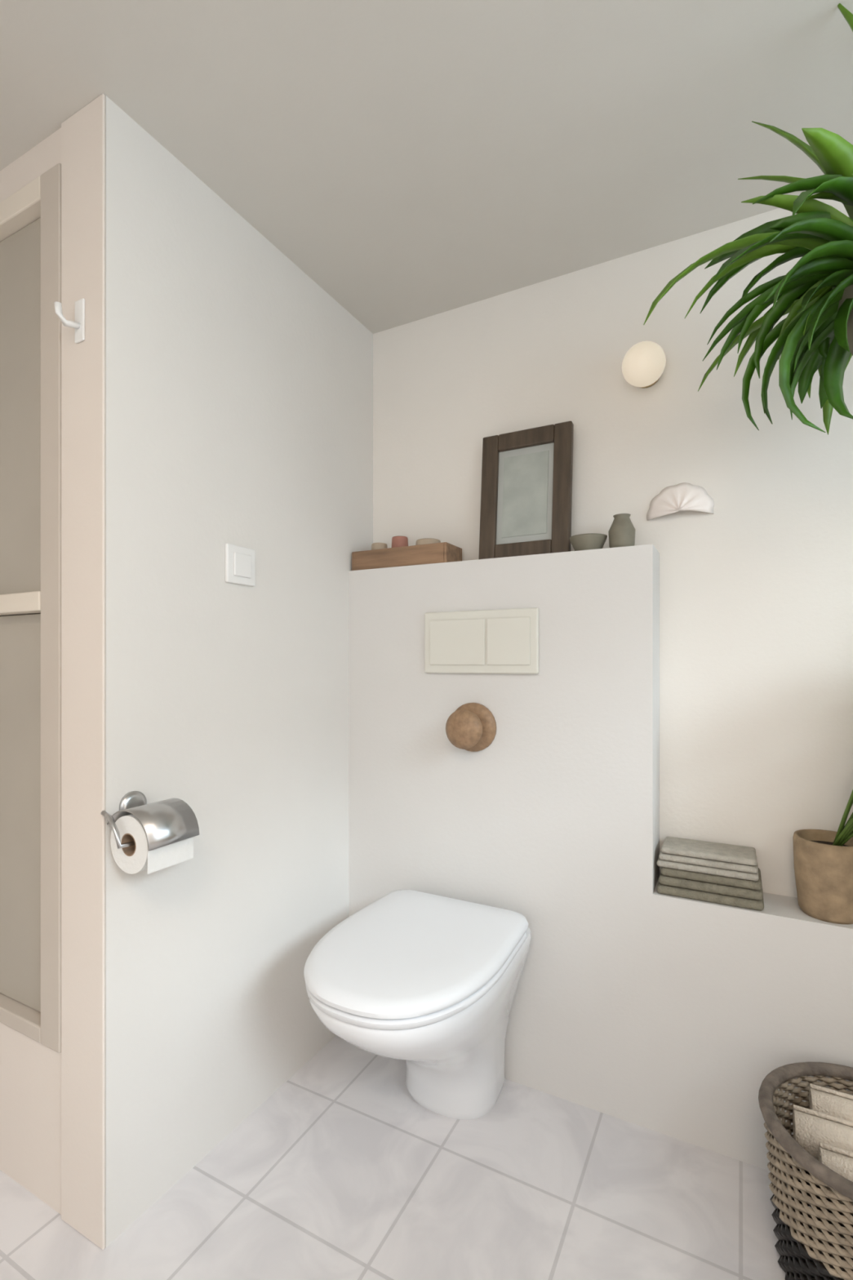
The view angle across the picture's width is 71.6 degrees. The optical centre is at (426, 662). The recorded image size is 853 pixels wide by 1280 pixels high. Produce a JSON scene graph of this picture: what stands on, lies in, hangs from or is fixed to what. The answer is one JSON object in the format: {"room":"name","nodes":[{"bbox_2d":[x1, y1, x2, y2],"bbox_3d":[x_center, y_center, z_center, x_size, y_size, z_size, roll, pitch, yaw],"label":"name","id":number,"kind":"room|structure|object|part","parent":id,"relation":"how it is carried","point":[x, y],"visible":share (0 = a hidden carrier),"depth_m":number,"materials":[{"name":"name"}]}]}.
{"room":"bathroom","nodes":[
{"label":"bathroom","id":0,"kind":"room"},
{"bbox_2d":[0,127,61,1214],"bbox_3d":[-1.055,0.018,1.408,0.814,2.165,0.100,0,0,28],"label":"wall","id":1,"kind":"structure","parent":0,"point":[30,1071],"depth_m":1.23,"materials":[{"name":"beige paint"}]},
{"bbox_2d":[0,163,61,1053],"bbox_3d":[-0.995,-0.107,1.362,0.660,1.761,0.095,0,0,28],"label":"window","id":2,"kind":"structure","parent":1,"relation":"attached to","point":[30,218],"depth_m":1.26,"materials":[{"name":"beige paint"}]},
{"bbox_3d":[-0.999,-0.125,1.355,0.528,0.040,0.080,0,0,28],"label":"rail","id":3,"kind":"part","parent":2,"relation":"part of","materials":[{"name":"beige paint"}]},
{"bbox_3d":[-0.998,-0.964,1.356,0.528,0.048,0.078,0,0,28],"label":"rail","id":4,"kind":"part","parent":2,"relation":"part of","materials":[{"name":"beige paint"}]},
{"bbox_3d":[-0.998,0.756,1.356,0.528,0.033,0.078,0,0,28],"label":"rail","id":5,"kind":"part","parent":2,"relation":"part of","materials":[{"name":"beige paint"}]},
{"bbox_3d":[-0.999,-0.542,1.355,0.524,0.791,0.018,0,0,28],"label":"door","id":6,"kind":"part","parent":2,"relation":"part of","materials":[{"name":"beige paint"}]},
{"bbox_3d":[-0.999,0.318,1.355,0.524,0.841,0.018,0,0,28],"label":"door","id":7,"kind":"part","parent":2,"relation":"part of","materials":[{"name":"beige paint"}]},
{"bbox_3d":[-0.998,-0.107,1.356,0.660,1.761,0.078,0,0,28],"label":"frame","id":8,"kind":"part","parent":2,"relation":"part of","materials":[{"name":"beige paint"}]},
{"bbox_2d":[61,93,105,1249],"bbox_3d":[-0.662,0.018,1.139,0.133,2.165,0.006,0,0,28],"label":"trim","id":9,"kind":"structure","parent":1,"relation":"attached to","point":[83,133],"depth_m":1.14,"materials":[{"name":"beige paint"}]},
{"bbox_2d":[53,297,84,343],"bbox_3d":[-0.676,-0.655,1.115,0.028,0.080,0.050,0,0,28],"label":"wall hook","id":10,"kind":"object","parent":9,"relation":"attached to","point":[79,323],"visible":1,"depth_m":1.13,"materials":[{"name":"white plastic"}]},
{"bbox_3d":[-0.665,-0.655,1.135,0.028,0.080,0.005,0,0,28],"label":"plate","id":11,"kind":"part","parent":10,"relation":"part of","materials":[{"name":"white plastic"}]},
{"bbox_2d":[105,95,373,1248],"bbox_3d":[-0.446,0.018,1.545,0.132,2.165,0.914,0,0,28],"label":"wall","id":12,"kind":"structure","parent":0,"point":[239,390],"depth_m":1.33,"materials":[{"name":"paint"}]},
{"bbox_2d":[101,791,199,850],"bbox_3d":[-0.521,0.298,1.130,0.124,0.093,0.146,0,0,28],"label":"paper holder","id":13,"kind":"object","parent":12,"relation":"attached to","point":[171,820],"visible":0.94,"depth_m":1.11,"materials":[{"name":"silver metal"}]},
{"bbox_3d":[-0.550,0.307,1.136,0.062,0.064,0.130,0,0,28],"label":"arm","id":14,"kind":"part","parent":13,"relation":"part of","materials":[{"name":"silver metal"}]},
{"bbox_2d":[110,813,193,874],"bbox_3d":[-0.523,0.335,1.130,0.106,0.106,0.100,0,0,28],"label":"toilet roll","id":15,"kind":"object","parent":13,"relation":"hanging from","point":[135,859],"visible":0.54,"depth_m":1.09,"materials":[{"name":"white paper"}]},
{"bbox_2d":[225,543,255,586],"bbox_3d":[-0.439,-0.230,1.402,0.014,0.090,0.090,0,0,28],"label":"light switch","id":16,"kind":"object","parent":12,"relation":"attached to","point":[240,562],"visible":1,"depth_m":1.39,"materials":[{"name":"white plastic"}]},
{"bbox_2d":[0,1035,812,1279],"bbox_3d":[-0.368,1.150,0.372,3.200,0.100,3.112,0,0,28],"label":"floor","id":17,"kind":"structure","parent":0,"point":[339,1174],"depth_m":1.21,"materials":[{"name":"tile"}]},
{"bbox_2d":[303,889,531,1119],"bbox_3d":[-0.022,0.862,1.358,0.414,0.475,0.576,0,0,28],"label":"toilet","id":18,"kind":"object","parent":17,"relation":"on","point":[429,982],"visible":1,"depth_m":1.27,"materials":[{"name":"white ceramic"}]},
{"bbox_3d":[-0.033,0.668,1.337,0.410,0.020,0.519,0,0,28],"label":"seat","id":19,"kind":"part","parent":18,"relation":"part of","materials":[{"name":"white plastic"}]},
{"bbox_3d":[-0.032,0.640,1.339,0.414,0.031,0.533,0,0,28],"label":"lid","id":20,"kind":"part","parent":18,"relation":"part of","materials":[{"name":"white plastic"}]},
{"bbox_2d":[758,1062,852,1279],"bbox_3d":[0.782,0.955,1.034,0.352,0.286,0.352,0,0,28],"label":"wicker basket","id":21,"kind":"object","parent":17,"relation":"on","point":[818,1245],"visible":0.84,"depth_m":1.01,"materials":[{"name":"brown wicker"}]},
{"bbox_2d":[792,1104,852,1159],"bbox_3d":[0.783,0.860,1.036,0.236,0.074,0.072,0,0,28],"label":"rolled towel","id":22,"kind":"object","parent":21,"relation":"in","point":[811,1127],"visible":0.75,"depth_m":1.06,"materials":[{"name":"beige fabric"}]},
{"bbox_2d":[808,1083,852,1121],"bbox_3d":[0.820,0.860,1.106,0.170,0.074,0.072,0,0,28],"label":"rolled towel","id":23,"kind":"object","parent":21,"relation":"in","point":[831,1102],"visible":0.61,"depth_m":1.12,"materials":[{"name":"beige fabric"}]},
{"bbox_2d":[818,1142,852,1204],"bbox_3d":[0.745,0.860,0.965,0.170,0.074,0.072,0,0,28],"label":"rolled towel","id":24,"kind":"object","parent":21,"relation":"in","point":[839,1160],"visible":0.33,"depth_m":0.99,"materials":[{"name":"beige fabric"}]},
{"bbox_2d":[0,0,852,333],"bbox_3d":[-0.368,-1.115,0.372,3.200,0.100,3.112,0,0,28],"label":"ceiling","id":25,"kind":"structure","parent":0,"point":[415,160],"depth_m":1.14,"materials":[{"name":"paint"}]},
{"bbox_2d":[643,3,852,435],"bbox_3d":[0.721,-0.732,0.978,0.541,0.700,0.512,0,0,-33],"label":"hanging plant","id":26,"kind":"object","parent":25,"relation":"hanging from","point":[816,294],"visible":1,"depth_m":1.00,"materials":[{"name":"green plant"}]},
{"bbox_3d":[0.762,-0.570,0.954,0.168,0.130,0.168,0,0,28],"label":"pot","id":27,"kind":"part","parent":26,"relation":"part of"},
{"bbox_2d":[348,544,852,1172],"bbox_3d":[0.701,0.411,1.376,2.053,1.378,0.134,0,0,28],"label":"wall","id":28,"kind":"structure","parent":0,"point":[554,823],"depth_m":1.47,"materials":[{"name":"paint"}]},
{"bbox_2d":[351,542,462,570],"bbox_3d":[-0.061,-0.307,1.771,0.320,0.058,0.108,0,0,28],"label":"wooden tray","id":29,"kind":"object","parent":28,"relation":"on","point":[444,552],"visible":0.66,"depth_m":1.71,"materials":[{"name":"brown wood"}]},
{"bbox_2d":[371,542,387,550],"bbox_3d":[-0.145,-0.327,1.815,0.051,0.073,0.051,0,0,28],"label":"pot","id":30,"kind":"object","parent":29,"relation":"on","point":[375,545],"visible":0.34,"depth_m":1.79,"materials":[{"name":"beige ceramic"}]},
{"bbox_2d":[391,536,408,547],"bbox_3d":[-0.080,-0.333,1.781,0.051,0.086,0.051,0,0,28],"label":"pot","id":31,"kind":"object","parent":29,"relation":"in","point":[397,541],"visible":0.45,"depth_m":1.76,"materials":[{"name":"ceramic"}]},
{"bbox_2d":[415,537,440,545],"bbox_3d":[0.005,-0.324,1.736,0.076,0.067,0.076,0,0,28],"label":"bowl","id":32,"kind":"object","parent":29,"relation":"on","point":[427,540],"visible":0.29,"depth_m":1.70,"materials":[{"name":"beige ceramic"}]},
{"bbox_2d":[445,702,496,751],"bbox_3d":[0.109,0.175,1.567,0.132,0.132,0.084,0,0,28],"label":"wooden peg","id":33,"kind":"object","parent":28,"relation":"attached to","point":[472,727],"visible":1,"depth_m":1.55,"materials":[{"name":"brown wood"}]},
{"bbox_3d":[0.105,0.175,1.560,0.104,0.104,0.068,0,0,28],"label":"knob","id":34,"kind":"part","parent":33,"relation":"part of","materials":[{"name":"brown wood"}]},
{"bbox_2d":[424,608,538,674],"bbox_3d":[0.141,-0.055,1.589,0.330,0.170,0.016,0,0,28],"label":"flush plate","id":35,"kind":"object","parent":28,"relation":"attached to","point":[502,641],"visible":1,"depth_m":1.58,"materials":[{"name":"white plastic"}]},
{"bbox_2d":[478,421,573,559],"bbox_3d":[0.271,-0.461,1.628,0.256,0.365,0.055,0,0,28],"label":"picture frame","id":36,"kind":"object","parent":28,"relation":"on","point":[526,488],"visible":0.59,"depth_m":1.62,"materials":[{"name":"brown wood"}]},
{"bbox_2d":[501,450,548,537],"bbox_3d":[0.271,-0.461,1.627,0.128,0.229,0.002,0,-5,28],"label":"print","id":37,"kind":"object","parent":36,"relation":"attached to","point":[525,485],"depth_m":1.63},
{"bbox_2d":[568,533,607,551],"bbox_3d":[0.414,-0.299,1.513,0.094,0.042,0.094,0,0,28],"label":"dish","id":38,"kind":"object","parent":28,"relation":"on","point":[588,541],"visible":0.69,"depth_m":1.48,"materials":[{"name":"grey ceramic"}]},
{"bbox_2d":[608,513,635,547],"bbox_3d":[0.487,-0.322,1.474,0.064,0.088,0.064,0,0,28],"label":"jar","id":39,"kind":"object","parent":28,"relation":"on","point":[621,532],"visible":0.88,"depth_m":1.45,"materials":[{"name":"grey ceramic"}]},
{"bbox_2d":[656,866,764,911],"bbox_3d":[0.667,0.514,1.395,0.221,0.061,0.127,0,0,28],"label":"folded towel","id":40,"kind":"object","parent":28,"relation":"on","point":[737,892],"visible":0.81,"depth_m":1.34,"materials":[{"name":"grey fabric"}]},
{"bbox_2d":[657,836,759,880],"bbox_3d":[0.663,0.460,1.398,0.211,0.045,0.117,0,0,28],"label":"folded towel","id":41,"kind":"object","parent":40,"relation":"on","point":[735,861],"visible":1,"depth_m":1.36,"materials":[{"name":"grey fabric"}]},
{"bbox_2d":[792,790,852,924],"bbox_3d":[0.987,0.182,1.096,0.509,0.726,0.358,0,0,28],"label":"potted plant","id":42,"kind":"object","parent":28,"relation":"on","point":[823,860],"visible":1,"depth_m":1.24,"materials":[{"name":"green plant"}]},
{"bbox_3d":[0.926,0.134,1.145,0.218,0.544,0.180,0,0,28],"label":"stem","id":43,"kind":"part","parent":42,"relation":"part of","materials":[{"name":"green plant"}]},
{"bbox_3d":[0.916,0.316,1.172,0.178,0.181,0.140,0,0,28],"label":"stem","id":44,"kind":"part","parent":42,"relation":"part of","materials":[{"name":"green plant"}]},
{"bbox_3d":[0.944,0.284,1.170,0.219,0.244,0.124,0,0,28],"label":"stem","id":45,"kind":"part","parent":42,"relation":"part of","materials":[{"name":"green plant"}]},
{"bbox_3d":[0.975,0.305,1.158,0.013,0.203,0.304,0,0,-40],"label":"stem","id":46,"kind":"part","parent":42,"relation":"part of","materials":[{"name":"green plant"}]},
{"bbox_3d":[0.944,0.117,1.155,0.236,0.578,0.148,0,0,28],"label":"stem","id":47,"kind":"part","parent":42,"relation":"part of","materials":[{"name":"green plant"}]},
{"bbox_3d":[0.962,0.293,1.173,0.242,0.226,0.112,0,0,28],"label":"stem","id":48,"kind":"part","parent":42,"relation":"part of","materials":[{"name":"green plant"}]},
{"bbox_3d":[0.940,0.200,1.147,0.017,0.412,0.284,0,0,-28],"label":"stem","id":49,"kind":"part","parent":42,"relation":"part of","materials":[{"name":"green plant"}]},
{"bbox_2d":[373,198,852,897],"bbox_3d":[0.713,0.018,1.503,2.153,2.165,0.100,0,0,28],"label":"wall","id":50,"kind":"structure","parent":0,"point":[756,592],"depth_m":1.47,"materials":[{"name":"paint"}]},
{"bbox_2d":[622,341,666,388],"bbox_3d":[0.542,-0.742,1.476,0.103,0.103,0.108,0,0,28],"label":"wall lamp","id":51,"kind":"object","parent":50,"relation":"attached to","point":[644,362],"visible":1,"depth_m":1.44,"materials":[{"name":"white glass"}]},
{"bbox_3d":[0.565,-0.742,1.518,0.070,0.070,0.014,0,0,28],"label":"plate","id":52,"kind":"part","parent":51,"relation":"part of","materials":[{"name":"gold metal"}]},
{"bbox_2d":[646,482,714,520],"bbox_3d":[0.627,-0.407,1.470,0.157,0.085,0.038,0,0,28],"label":"wall ornament","id":53,"kind":"object","parent":50,"relation":"attached to","point":[684,495],"visible":1,"depth_m":1.46,"materials":[{"name":"ceramic"}]}
]}

